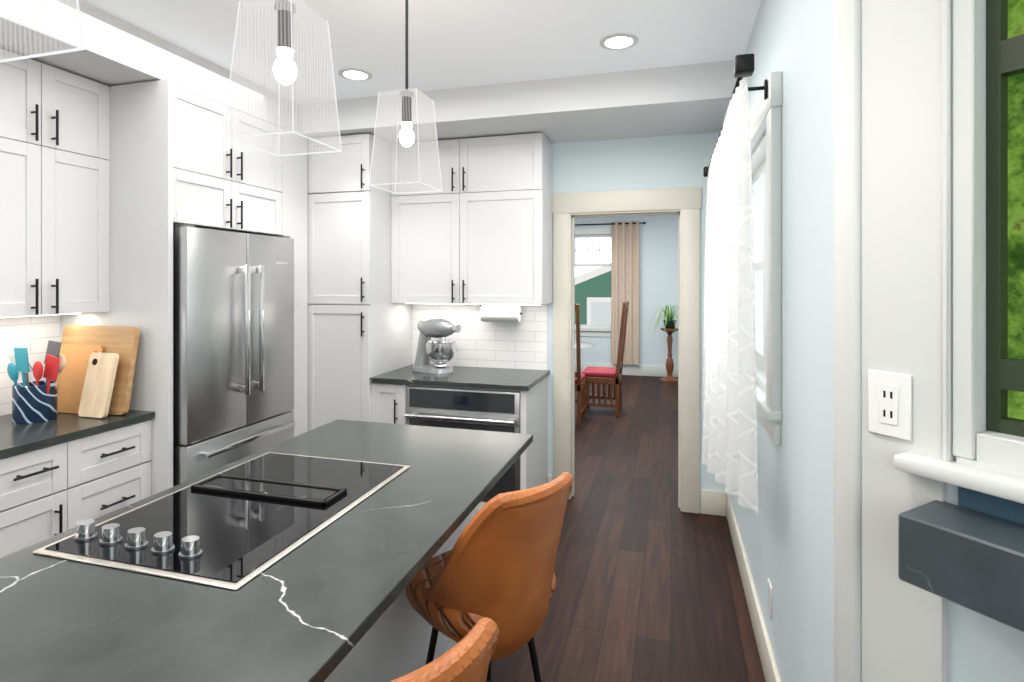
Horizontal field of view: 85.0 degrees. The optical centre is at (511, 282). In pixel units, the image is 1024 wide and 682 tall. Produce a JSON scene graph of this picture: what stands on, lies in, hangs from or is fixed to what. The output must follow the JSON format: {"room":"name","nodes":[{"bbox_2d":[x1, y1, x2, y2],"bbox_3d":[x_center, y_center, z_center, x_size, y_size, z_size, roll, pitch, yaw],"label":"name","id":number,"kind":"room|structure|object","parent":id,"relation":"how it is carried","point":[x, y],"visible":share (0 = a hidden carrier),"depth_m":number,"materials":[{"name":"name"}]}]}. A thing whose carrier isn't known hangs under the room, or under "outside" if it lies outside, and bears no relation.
{"room":"kitchen","nodes":[
{"label":"kitchen","id":0,"kind":"room"},
{"bbox_2d":[0,0,171,327],"bbox_3d":[-2.299,-0.524,1.923,0.680,1.349,1.939,0,0,16],"label":"cabinet","id":1,"kind":"object","parent":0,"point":[120,157],"depth_m":2.66,"materials":[{"name":"white wood"}]},
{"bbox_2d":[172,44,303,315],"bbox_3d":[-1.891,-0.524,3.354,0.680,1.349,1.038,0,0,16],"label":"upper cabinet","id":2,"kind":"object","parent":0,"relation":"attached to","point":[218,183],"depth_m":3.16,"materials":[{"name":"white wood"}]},
{"bbox_2d":[82,0,760,143],"bbox_3d":[0.553,-1.160,3.950,5.500,0.320,11.500,0,0,16],"label":"ceiling","id":3,"kind":"structure","parent":0,"point":[553,71],"depth_m":3.00,"materials":[{"name":"white paint"}]},
{"bbox_2d":[0,0,84,62],"bbox_3d":[-0.808,-0.784,0.812,0.214,0.832,0.214,0,0,16],"label":"pendant light","id":4,"kind":"object","parent":3,"relation":"hanging from","point":[79,48],"visible":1,"depth_m":0.90,"materials":[{"name":"clear glass"}]},
{"bbox_2d":[222,0,341,155],"bbox_3d":[-0.611,-0.784,1.505,0.214,0.832,0.214,0,0,16],"label":"pendant light","id":5,"kind":"object","parent":3,"relation":"hanging from","point":[284,69],"visible":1,"depth_m":1.51,"materials":[{"name":"clear glass"}]},
{"bbox_2d":[338,68,371,80],"bbox_3d":[-0.902,-1.195,3.220,0.189,0.009,0.189,0,0,7],"label":"recessed light","id":6,"kind":"object","parent":3,"relation":"in","point":[356,74],"depth_m":3.21,"materials":[{"name":"white paint"}]},
{"bbox_2d":[369,0,441,193],"bbox_3d":[-0.414,-0.784,2.197,0.214,0.832,0.214,0,0,16],"label":"pendant light","id":7,"kind":"object","parent":3,"relation":"hanging from","point":[406,136],"visible":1,"depth_m":2.19,"materials":[{"name":"clear glass"}]},
{"bbox_2d":[600,33,637,49],"bbox_3d":[0.532,-1.195,2.781,0.189,0.009,0.189,0,0,10],"label":"recessed light","id":8,"kind":"object","parent":3,"relation":"in","point":[618,41],"depth_m":2.77,"materials":[{"name":"white paint"}]},
{"bbox_2d":[575,215,677,366],"bbox_3d":[1.416,0.190,9.552,3.750,2.720,0.150,0,0,16],"label":"wall","id":9,"kind":"structure","parent":0,"point":[659,261],"depth_m":9.20,"materials":[{"name":"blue paint"}]},
{"bbox_2d":[575,227,610,336],"bbox_3d":[1.180,0.000,9.563,1.350,1.840,0.140,0,0,16],"label":"dining window","id":10,"kind":"structure","parent":9,"relation":"in","point":[604,331],"depth_m":9.50,"materials":[{"name":"white paint"}]},
{"bbox_2d":[575,221,645,364],"bbox_3d":[1.318,0.177,9.409,1.822,2.365,0.070,0,0,16],"label":"curtain","id":11,"kind":"object","parent":9,"relation":"hanging from","point":[625,260],"visible":0.79,"depth_m":9.24,"materials":[{"name":"beige fabric"}]},
{"bbox_2d":[575,363,677,376],"bbox_3d":[1.387,1.465,9.471,3.720,0.170,0.022,0,0,16],"label":"baseboard","id":12,"kind":"structure","parent":9,"relation":"attached to","point":[638,370],"depth_m":9.26,"materials":[{"name":"beige"}]},
{"bbox_2d":[491,375,765,681],"bbox_3d":[0.553,1.600,3.950,5.700,0.100,11.700,0,0,16],"label":"floor","id":13,"kind":"structure","parent":0,"point":[649,586],"depth_m":2.95,"materials":[{"name":"brown wood"}]},
{"bbox_2d":[0,440,71,557],"bbox_3d":[-2.243,1.108,2.230,0.620,0.883,0.459,0,0,16],"label":"base cabinet","id":14,"kind":"object","parent":13,"relation":"on","point":[36,487],"depth_m":2.25,"materials":[{"name":"white wood"}]},
{"bbox_2d":[72,420,155,527],"bbox_3d":[-2.133,1.108,2.614,0.620,0.883,0.460,0,0,16],"label":"base cabinet","id":15,"kind":"object","parent":13,"relation":"on","point":[112,471],"depth_m":2.56,"materials":[{"name":"white wood"}]},
{"bbox_2d":[0,408,155,459],"bbox_3d":[-2.322,0.651,1.914,0.640,0.031,1.910,0,0,16],"label":"countertop","id":16,"kind":"structure","parent":15,"relation":"on","point":[15,439],"depth_m":2.44,"materials":[{"name":"grey stone"}]},
{"bbox_2d":[7,340,65,423],"bbox_3d":[-2.198,0.454,2.576,0.307,0.363,0.160,0,0,16],"label":"utensil crock","id":17,"kind":"object","parent":16,"relation":"on","point":[36,401],"visible":1,"depth_m":2.53,"materials":[{"name":"blue ceramic"}]},
{"bbox_2d":[58,344,102,413],"bbox_3d":[-2.133,0.472,2.733,0.270,0.326,0.065,0,0,16],"label":"cutting board","id":18,"kind":"object","parent":16,"relation":"on","point":[72,376],"visible":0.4,"depth_m":2.73,"materials":[{"name":"brown wood"}]},
{"bbox_2d":[78,352,118,417],"bbox_3d":[-1.959,0.486,2.649,0.160,0.298,0.082,0,0,16],"label":"cutting board","id":19,"kind":"object","parent":16,"relation":"on","point":[97,391],"visible":0.98,"depth_m":2.64,"materials":[{"name":"brown wood"}]},
{"bbox_2d":[61,325,139,414],"bbox_3d":[-2.054,0.426,2.753,0.470,0.419,0.090,0,0,16],"label":"cutting board","id":20,"kind":"object","parent":16,"relation":"on","point":[122,341],"visible":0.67,"depth_m":2.71,"materials":[{"name":"brown wood"}]},
{"bbox_2d":[173,224,294,486],"bbox_3d":[-1.828,0.630,3.240,0.825,1.840,0.814,0,0,16],"label":"fridge","id":21,"kind":"object","parent":13,"relation":"on","point":[233,346],"visible":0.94,"depth_m":3.02,"materials":[{"name":"silver metal"}]},
{"bbox_2d":[308,134,415,430],"bbox_3d":[-1.096,0.280,4.092,0.490,2.540,0.645,0,0,16],"label":"tall cabinet","id":22,"kind":"object","parent":13,"relation":"on","point":[388,271],"depth_m":3.80,"materials":[{"name":"white wood"}]},
{"bbox_2d":[328,511,475,681],"bbox_3d":[-0.756,1.108,1.557,0.707,0.884,1.920,0,0,16],"label":"kitchen island","id":23,"kind":"object","parent":13,"relation":"on","point":[398,645],"depth_m":1.69,"materials":[{"name":"white wood"}]},
{"bbox_2d":[0,419,531,681],"bbox_3d":[-0.633,0.651,1.511,0.935,0.030,1.980,0,0,16],"label":"island countertop","id":24,"kind":"structure","parent":23,"relation":"on","point":[299,619],"depth_m":1.15,"materials":[{"name":"grey stone"}]},
{"bbox_2d":[33,452,409,589],"bbox_3d":[-0.736,0.613,1.613,0.580,0.044,0.800,0,0,16],"label":"cooktop","id":25,"kind":"object","parent":24,"relation":"in","point":[236,527],"visible":1,"depth_m":1.47,"materials":[{"name":"black glass"}]},
{"bbox_2d":[372,385,443,424],"bbox_3d":[-0.736,1.108,4.002,0.252,0.884,0.620,0,0,16],"label":"base cabinet","id":26,"kind":"object","parent":13,"relation":"on","point":[388,401],"depth_m":3.71,"materials":[{"name":"white wood"}]},
{"bbox_2d":[372,365,549,392],"bbox_3d":[-0.336,0.651,3.875,1.089,0.030,0.645,0,0,16],"label":"countertop","id":27,"kind":"structure","parent":26,"relation":"on","point":[463,376],"depth_m":3.73,"materials":[{"name":"grey stone"}]},
{"bbox_2d":[412,316,460,373],"bbox_3d":[-0.535,0.438,3.994,0.415,0.393,0.268,0,0,16],"label":"stand mixer","id":28,"kind":"object","parent":27,"relation":"on","point":[441,353],"visible":1,"depth_m":3.91,"materials":[{"name":"silver metal"}]},
{"bbox_2d":[404,386,519,501],"bbox_3d":[-0.254,1.032,3.810,0.773,0.695,0.647,0,0,16],"label":"oven","id":29,"kind":"object","parent":26,"relation":"in","point":[479,409],"visible":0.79,"depth_m":3.53,"materials":[{"name":"silver metal"}]},
{"bbox_2d":[389,617,498,681],"bbox_3d":[-0.276,1.052,0.983,0.523,0.999,0.492,0,0,16],"label":"stool","id":30,"kind":"object","parent":13,"relation":"on","point":[467,657],"visible":1,"depth_m":0.84,"materials":[{"name":"leather"}]},
{"bbox_2d":[406,472,573,681],"bbox_3d":[-0.072,1.052,1.704,0.525,0.999,0.497,0,0,16],"label":"stool","id":31,"kind":"object","parent":13,"relation":"on","point":[496,564],"visible":0.98,"depth_m":1.51,"materials":[{"name":"leather"}]},
{"bbox_2d":[575,303,585,425],"bbox_3d":[0.567,0.887,6.262,0.460,1.325,0.524,0,0,16],"label":"dining chair","id":32,"kind":"object","parent":13,"relation":"on","point":[580,385],"visible":0.35,"depth_m":6.03,"materials":[{"name":"red wood"}]},
{"bbox_2d":[575,341,593,347],"bbox_3d":[0.083,1.170,7.411,2.000,0.760,1.400,0,0,16],"label":"dining table","id":33,"kind":"object","parent":13,"relation":"on","point":[584,344],"visible":0.08,"depth_m":7.14,"materials":[{"name":"white wood"}]},
{"bbox_2d":[582,301,628,416],"bbox_3d":[1.120,0.887,6.699,0.524,1.325,0.460,0,0,16],"label":"dining chair","id":34,"kind":"object","parent":13,"relation":"on","point":[604,376],"visible":0.88,"depth_m":6.50,"materials":[{"name":"red wood"}]},
{"bbox_2d":[660,328,677,381],"bbox_3d":[2.479,1.137,8.777,0.300,0.825,0.300,0,0,16],"label":"plant stand","id":35,"kind":"object","parent":13,"relation":"on","point":[669,368],"visible":0.92,"depth_m":8.74,"materials":[{"name":"red wood"}]},
{"bbox_2d":[649,304,677,333],"bbox_3d":[2.494,0.609,8.783,0.684,0.523,0.734,0,0,16],"label":"spider plant","id":36,"kind":"object","parent":35,"relation":"on","point":[669,323],"visible":0.83,"depth_m":8.71,"materials":[{"name":"green plant"}]},
{"bbox_2d":[548,132,724,512],"bbox_3d":[-0.126,0.275,4.231,3.600,2.550,0.150,0,0,16],"label":"wall","id":37,"kind":"structure","parent":0,"point":[665,162],"depth_m":3.87,"materials":[{"name":"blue paint"}]},
{"bbox_2d":[392,138,467,304],"bbox_3d":[-0.539,-0.420,4.087,0.584,1.140,0.350,0,0,16],"label":"upper cabinet","id":38,"kind":"object","parent":37,"relation":"attached to","point":[430,229],"depth_m":3.92,"materials":[{"name":"white wood"}]},
{"bbox_2d":[468,133,552,308],"bbox_3d":[-0.062,-0.420,3.951,0.644,1.140,0.350,0,0,16],"label":"upper cabinet","id":39,"kind":"object","parent":37,"relation":"attached to","point":[510,177],"depth_m":3.78,"materials":[{"name":"white wood"}]},
{"bbox_2d":[480,304,522,321],"bbox_3d":[-0.078,0.220,4.031,0.319,0.134,0.124,0,0,16],"label":"paper towel holder","id":40,"kind":"object","parent":39,"relation":"attached to","point":[501,313],"visible":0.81,"depth_m":3.98,"materials":[{"name":"white paper"}]},
{"bbox_2d":[552,187,700,513],"bbox_3d":[0.802,0.458,3.965,1.020,2.185,0.198,0,0,16],"label":"door frame","id":41,"kind":"structure","parent":37,"relation":"attached to","point":[684,204],"depth_m":3.84,"materials":[{"name":"beige wood"}]},
{"bbox_2d":[730,0,833,681],"bbox_3d":[1.161,0.175,2.451,0.150,2.750,2.570,0,0,16],"label":"wall","id":42,"kind":"structure","parent":0,"point":[787,533],"depth_m":1.65,"materials":[{"name":"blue paint"}]},
{"bbox_2d":[724,491,780,681],"bbox_3d":[1.082,1.470,2.488,0.022,0.160,2.539,0,0,16],"label":"baseboard","id":43,"kind":"structure","parent":42,"relation":"attached to","point":[770,670],"depth_m":2.51,"materials":[{"name":"beige wood"}]},
{"bbox_2d":[750,71,781,444],"bbox_3d":[1.195,-0.080,2.665,0.198,1.300,1.560,0,0,16],"label":"window","id":44,"kind":"structure","parent":42,"relation":"in","point":[766,156],"depth_m":2.00,"materials":[{"name":"white paint"}]},
{"bbox_2d":[702,53,766,514],"bbox_3d":[0.991,0.018,2.655,0.205,1.483,1.846,0,0,16],"label":"curtain","id":45,"kind":"object","parent":44,"relation":"hanging from","point":[729,442],"visible":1,"depth_m":1.99,"materials":[{"name":"white fabric"}]},
{"bbox_2d":[767,578,771,618],"bbox_3d":[0.995,1.220,2.157,0.006,0.120,0.075,0,0,16],"label":"outlet","id":46,"kind":"object","parent":42,"relation":"attached to","point":[769,596],"visible":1,"depth_m":2.14,"materials":[{"name":"white plastic"}]},
{"bbox_2d":[834,0,1023,681],"bbox_3d":[1.333,0.175,0.287,0.180,2.750,2.262,0,0,-29],"label":"wall","id":47,"kind":"structure","parent":0,"point":[892,186],"depth_m":1.13,"materials":[{"name":"white paint"}]},
{"bbox_2d":[868,370,911,440],"bbox_3d":[0.765,0.248,1.134,0.008,0.130,0.081,0,0,-29],"label":"outlet","id":48,"kind":"object","parent":47,"relation":"attached to","point":[890,404],"visible":1,"depth_m":1.13,"materials":[{"name":"white plastic"}]},
{"bbox_2d":[893,0,1023,524],"bbox_3d":[1.178,-0.280,0.474,0.170,1.500,1.500,0,0,-29],"label":"window","id":49,"kind":"structure","parent":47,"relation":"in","point":[984,472],"depth_m":1.03,"materials":[{"name":"white paint"}]},
{"bbox_2d":[898,500,1023,631],"bbox_3d":[1.111,0.475,0.397,0.138,0.120,1.470,0,0,-29],"label":"countertop","id":50,"kind":"structure","parent":47,"relation":"attached to","point":[970,559],"depth_m":0.93,"materials":[{"name":"stone"}]},
{"label":"outside","id":51,"kind":"structure","parent":0,"visible":0},
{"bbox_2d":[575,237,610,324],"bbox_3d":[3.259,-2.450,15.090,12.000,10.000,5.290,0,0,16],"label":"neighbour","id":52,"kind":"structure","parent":51,"point":[593,292],"depth_m":13.00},
{"bbox_2d":[1008,0,1023,419],"bbox_3d":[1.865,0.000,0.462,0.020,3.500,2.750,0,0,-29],"label":"garden","id":53,"kind":"object","parent":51,"point":[1016,211],"depth_m":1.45,"materials":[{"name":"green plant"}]}
]}

